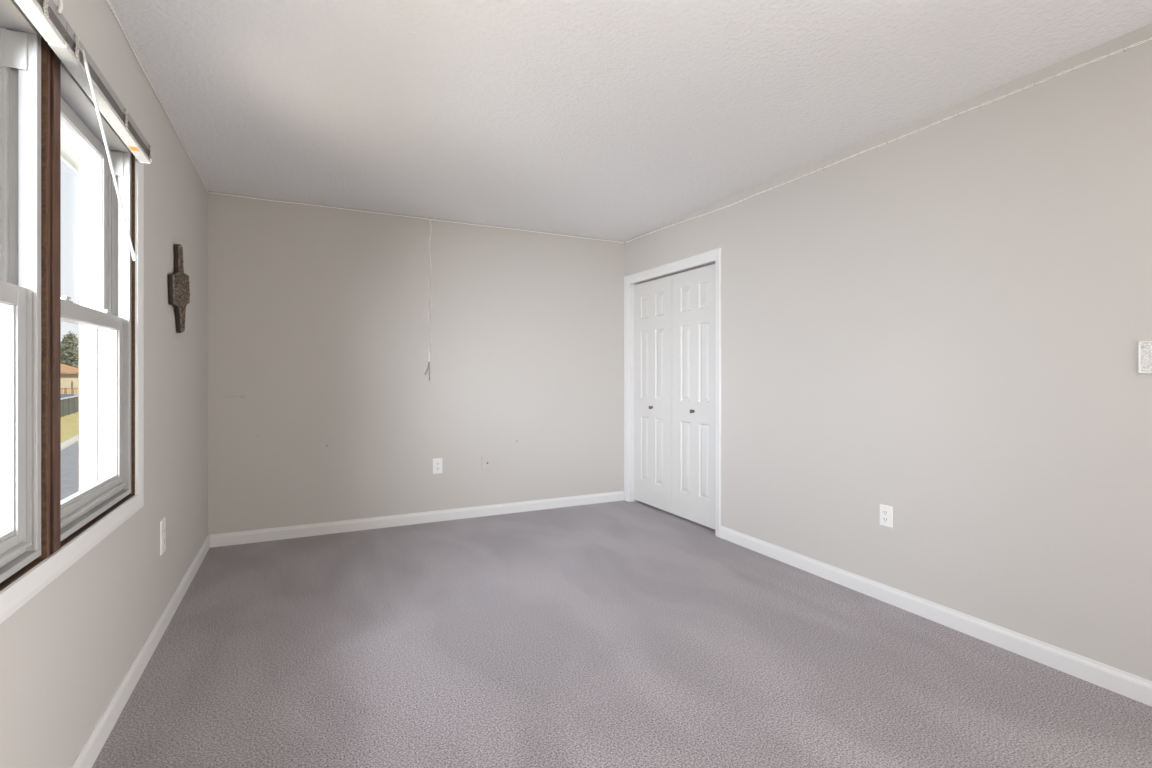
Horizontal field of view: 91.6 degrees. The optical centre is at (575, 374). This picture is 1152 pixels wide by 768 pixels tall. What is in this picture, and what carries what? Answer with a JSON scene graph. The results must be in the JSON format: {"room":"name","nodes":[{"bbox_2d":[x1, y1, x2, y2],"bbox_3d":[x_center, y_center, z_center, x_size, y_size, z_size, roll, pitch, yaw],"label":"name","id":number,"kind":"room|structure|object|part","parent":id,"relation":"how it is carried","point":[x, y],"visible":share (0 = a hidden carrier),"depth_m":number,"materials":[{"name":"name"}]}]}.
{"room":"empty bedroom","nodes":[
{"label":"empty bedroom","id":0,"kind":"room"},
{"bbox_2d":[0,0,207,767],"bbox_3d":[-1.301,-0.036,1.141,0.170,2.440,5.892,0,0,-26],"label":"wall","id":1,"kind":"structure","parent":0,"point":[65,653],"depth_m":2.24,"materials":[{"name":"grey paint"}]},
{"bbox_2d":[47,42,60,556],"bbox_3d":[-1.437,-0.207,1.426,0.166,1.348,0.085,0,0,-26],"label":"window post","id":2,"kind":"object","parent":1,"relation":"attached to","point":[53,61],"visible":0.3,"depth_m":1.46,"materials":[{"name":"brown wood"}]},
{"bbox_2d":[61,127,77,174],"bbox_3d":[-1.985,-1.296,1.813,0.470,0.180,11.000,0,0,-26],"label":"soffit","id":3,"kind":"structure","parent":1,"relation":"attached to","point":[69,147],"depth_m":3.07,"materials":[{"name":"white"}]},
{"bbox_2d":[0,0,143,623],"bbox_3d":[-1.432,-0.208,1.428,0.186,1.467,1.686,0,0,-26],"label":"window","id":4,"kind":"structure","parent":1,"relation":"in","point":[23,50],"depth_m":1.39,"materials":[{"name":"grey plastic"}]},
{"bbox_3d":[-1.263,-0.506,1.051,0.028,0.676,0.681,0,0,-26],"label":"sash","id":5,"kind":"part","parent":4,"relation":"part of","materials":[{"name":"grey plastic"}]},
{"bbox_3d":[-1.214,0.113,1.075,0.046,0.652,0.681,0,0,-26],"label":"sash","id":6,"kind":"part","parent":4,"relation":"part of","materials":[{"name":"grey plastic"}]},
{"bbox_2d":[15,0,65,46],"bbox_3d":[-1.107,-0.860,1.038,0.049,0.100,0.765,0,0,-26],"label":"window blind","id":7,"kind":"object","parent":4,"relation":"attached to","point":[47,18],"visible":1,"depth_m":1.31,"materials":[{"name":"grey plastic"}]},
{"bbox_3d":[-1.197,-0.843,1.263,0.008,0.063,0.032,0,0,-26],"label":"ladder cord","id":8,"kind":"part","parent":7,"relation":"part of","materials":[{"name":"white fabric"}]},
{"bbox_2d":[49,21,151,260],"bbox_3d":[-1.422,-0.600,1.785,0.137,0.554,0.857,0,0,-26],"label":"window blind","id":9,"kind":"object","parent":4,"relation":"attached to","point":[74,56],"visible":0.91,"depth_m":1.59,"materials":[{"name":"grey plastic"}]},
{"bbox_3d":[-1.282,-0.843,1.438,0.008,0.063,0.032,0,0,-26],"label":"ladder cord","id":10,"kind":"part","parent":9,"relation":"part of","materials":[{"name":"white fabric"}]},
{"bbox_3d":[-1.466,-0.817,1.763,0.038,0.012,0.847,0,0,-26],"label":"rail","id":11,"kind":"part","parent":9,"relation":"part of","materials":[{"name":"white metal"}]},
{"bbox_3d":[-1.478,-0.843,1.838,0.008,0.063,0.032,0,0,-26],"label":"ladder cord","id":12,"kind":"part","parent":9,"relation":"part of","materials":[{"name":"white fabric"}]},
{"bbox_3d":[-1.620,-0.843,2.130,0.008,0.063,0.032,0,0,-26],"label":"ladder cord","id":13,"kind":"part","parent":9,"relation":"part of","materials":[{"name":"white fabric"}]},
{"bbox_2d":[50,61,134,554],"bbox_3d":[-1.621,-0.208,1.795,0.169,1.383,0.776,0,0,-26],"label":"window","id":14,"kind":"structure","parent":1,"relation":"in","point":[104,313],"depth_m":2.08,"materials":[{"name":"grey plastic"}]},
{"bbox_3d":[-1.625,-0.506,1.793,0.028,0.676,0.681,0,0,-26],"label":"sash","id":15,"kind":"part","parent":14,"relation":"part of","materials":[{"name":"grey plastic"}]},
{"bbox_3d":[-1.576,0.113,1.817,0.046,0.652,0.681,0,0,-26],"label":"sash","id":16,"kind":"part","parent":14,"relation":"part of","materials":[{"name":"grey plastic"}]},
{"bbox_2d":[70,535,209,767],"bbox_3d":[-1.219,1.141,1.181,0.012,0.086,5.892,0,0,-26],"label":"baseboard","id":17,"kind":"structure","parent":1,"relation":"attached to","point":[88,754],"depth_m":2.10,"materials":[{"name":"white paint"}]},
{"bbox_2d":[160,517,165,555],"bbox_3d":[-1.906,0.748,2.586,0.009,0.158,0.084,0,0,-26],"label":"wall outlet","id":18,"kind":"object","parent":1,"relation":"attached to","point":[163,521],"visible":1,"depth_m":2.57,"materials":[{"name":"white plastic"}]},
{"bbox_2d":[168,244,189,332],"bbox_3d":[-2.032,-0.438,2.873,0.028,0.453,0.431,0,0,-26],"label":"wall cross","id":19,"kind":"object","parent":1,"relation":"attached to","point":[178,281],"visible":1,"depth_m":2.83,"materials":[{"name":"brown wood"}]},
{"bbox_2d":[208,191,624,536],"bbox_3d":[-0.736,-0.036,4.789,4.384,2.440,0.170,0,0,-26],"label":"wall","id":20,"kind":"structure","parent":0,"point":[323,406],"depth_m":4.38,"materials":[{"name":"beige paint"}]},
{"bbox_2d":[210,491,623,547],"bbox_3d":[-1.026,1.141,4.546,3.284,0.086,0.012,0,0,-26],"label":"baseboard","id":21,"kind":"structure","parent":20,"relation":"attached to","point":[261,535],"depth_m":4.37,"materials":[{"name":"white paint"}]},
{"bbox_2d":[433,458,441,473],"bbox_3d":[-1.114,0.739,4.505,0.078,0.122,0.009,0,0,-26],"label":"wall outlet","id":22,"kind":"object","parent":20,"relation":"attached to","point":[437,463],"visible":1,"depth_m":4.50,"materials":[{"name":"white plastic"}]},
{"bbox_2d":[482,456,489,469],"bbox_3d":[-0.750,0.742,4.678,0.076,0.118,0.016,0,0,-26],"label":"cable plate","id":23,"kind":"object","parent":20,"relation":"attached to","point":[485,459],"visible":1,"depth_m":4.68,"materials":[{"name":"grey plastic"}]},
{"bbox_2d":[92,500,1151,767],"bbox_3d":[0.593,1.244,2.064,4.384,0.120,6.232,0,0,-26],"label":"floor","id":24,"kind":"structure","parent":0,"point":[616,634],"depth_m":2.25,"materials":[{"name":"carpet"}]},
{"bbox_2d":[110,0,1151,240],"bbox_3d":[0.593,-1.316,2.064,4.384,0.120,6.232,0,0,-26],"label":"ceiling","id":25,"kind":"structure","parent":0,"point":[622,120],"depth_m":2.43,"materials":[{"name":"white paint"}]},
{"bbox_2d":[625,23,1151,680],"bbox_3d":[1.808,-0.036,2.657,0.120,2.440,5.892,0,0,-26],"label":"wall","id":26,"kind":"structure","parent":0,"point":[942,324],"depth_m":2.55,"materials":[{"name":"grey paint"}]},
{"bbox_2d":[107,0,1151,379],"bbox_3d":[0.200,-0.599,2.042,3.312,1.295,5.595,0,0,-26],"label":"wire","id":27,"kind":"object","parent":26,"relation":"attached to","point":[1123,49],"visible":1,"depth_m":3.01,"materials":[{"name":"white"}]},
{"bbox_2d":[634,275,671,512],"bbox_3d":[0.670,0.166,4.937,0.066,1.987,0.596,0,0,-26],"label":"door","id":28,"kind":"structure","parent":26,"relation":"in","point":[652,299],"depth_m":4.93,"materials":[{"name":"white paint"}]},
{"bbox_2d":[624,247,720,537],"bbox_3d":[0.806,0.132,4.693,0.136,2.104,1.352,0,0,-26],"label":"door frame","id":29,"kind":"structure","parent":26,"relation":"attached to","point":[712,255],"depth_m":4.82,"materials":[{"name":"white paint"}]},
{"bbox_2d":[672,264,714,528],"bbox_3d":[0.933,0.166,4.399,0.066,1.987,0.596,0,0,-26],"label":"door","id":30,"kind":"structure","parent":26,"relation":"in","point":[693,291],"depth_m":4.40,"materials":[{"name":"white paint"}]},
{"bbox_2d":[880,504,892,527],"bbox_3d":[1.612,0.737,2.912,0.009,0.110,0.072,0,0,-26],"label":"wall outlet","id":31,"kind":"object","parent":26,"relation":"attached to","point":[886,512],"visible":1,"depth_m":2.90,"materials":[{"name":"white plastic"}]},
{"bbox_2d":[720,526,1151,706],"bbox_3d":[1.802,1.141,2.519,0.012,0.086,3.429,0,0,-26],"label":"baseboard","id":32,"kind":"structure","parent":26,"relation":"attached to","point":[1137,688],"depth_m":2.54,"materials":[{"name":"white paint"}]},
{"bbox_2d":[1138,340,1151,373],"bbox_3d":[2.059,-0.061,1.979,0.022,0.122,0.116,0,0,-26],"label":"light switch","id":33,"kind":"object","parent":26,"relation":"attached to","point":[1144,347],"visible":1,"depth_m":2.01,"materials":[{"name":"white plastic"}]},
{"label":"outside","id":34,"kind":"structure","parent":0,"visible":0},
{"bbox_2d":[61,441,77,499],"bbox_3d":[-27.044,4.334,31.315,140.000,0.500,200.000,0,0,-26],"label":"street","id":35,"kind":"structure","parent":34,"point":[69,455],"depth_m":23.65,"materials":[{"name":"grey asphalt"}]},
{"bbox_2d":[61,435,77,449],"bbox_3d":[-35.080,4.314,40.657,21.626,0.740,148.544,0,0,-26],"label":"kerb","id":36,"kind":"object","parent":35,"relation":"on","point":[74,439],"depth_m":32.78,"materials":[{"name":"concrete"}]},
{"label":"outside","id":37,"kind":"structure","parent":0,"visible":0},
{"bbox_3d":[-66.983,3.884,19.040,92.978,1.600,158.736,0,0,-26],"label":"yard","id":38,"kind":"structure","parent":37,"visible":0},
{"bbox_2d":[61,394,76,397],"bbox_3d":[-46.000,2.471,50.195,1.740,1.415,4.244,0,0,-34],"label":"parked car","id":39,"kind":"object","parent":38,"relation":"on","point":[62,395],"visible":0.02,"depth_m":49.54,"materials":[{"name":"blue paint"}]},
{"bbox_2d":[61,331,77,367],"bbox_3d":[-59.043,-0.892,65.813,5.094,8.562,4.854,0,0,-26],"label":"tree","id":40,"kind":"object","parent":38,"relation":"on","point":[69,349],"visible":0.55,"depth_m":65.26,"materials":[{"name":"green plant"}]},
{"bbox_2d":[61,364,77,394],"bbox_3d":[-55.191,0.584,49.965,9.000,5.400,16.500,0,0,19],"label":"house","id":41,"kind":"structure","parent":38,"relation":"on","point":[69,374],"depth_m":55.21,"materials":[{"name":"beige"}]},
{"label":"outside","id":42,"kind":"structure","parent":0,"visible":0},
{"bbox_2d":[61,412,77,442],"bbox_3d":[-36.115,3.944,39.956,23.269,1.480,148.779,0,0,-26],"label":"lawn","id":43,"kind":"structure","parent":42,"point":[69,423],"depth_m":38.89,"materials":[{"name":"plant"}]},
{"bbox_2d":[61,395,77,416],"bbox_3d":[-31.855,2.544,31.941,0.140,1.480,40.048,0,0,-34],"label":"fence","id":44,"kind":"object","parent":43,"relation":"on","point":[69,405],"visible":0.25,"depth_m":44.58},
{"bbox_3d":[-39.080,2.584,42.657,0.080,1.400,0.100,0,0,-34],"label":"post","id":45,"kind":"part","parent":44,"relation":"part of","materials":[{"name":"wood"}]},
{"bbox_3d":[-40.398,2.584,44.603,0.080,1.400,0.100,0,0,-34],"label":"post","id":46,"kind":"part","parent":44,"relation":"part of","materials":[{"name":"wood"}]}
]}

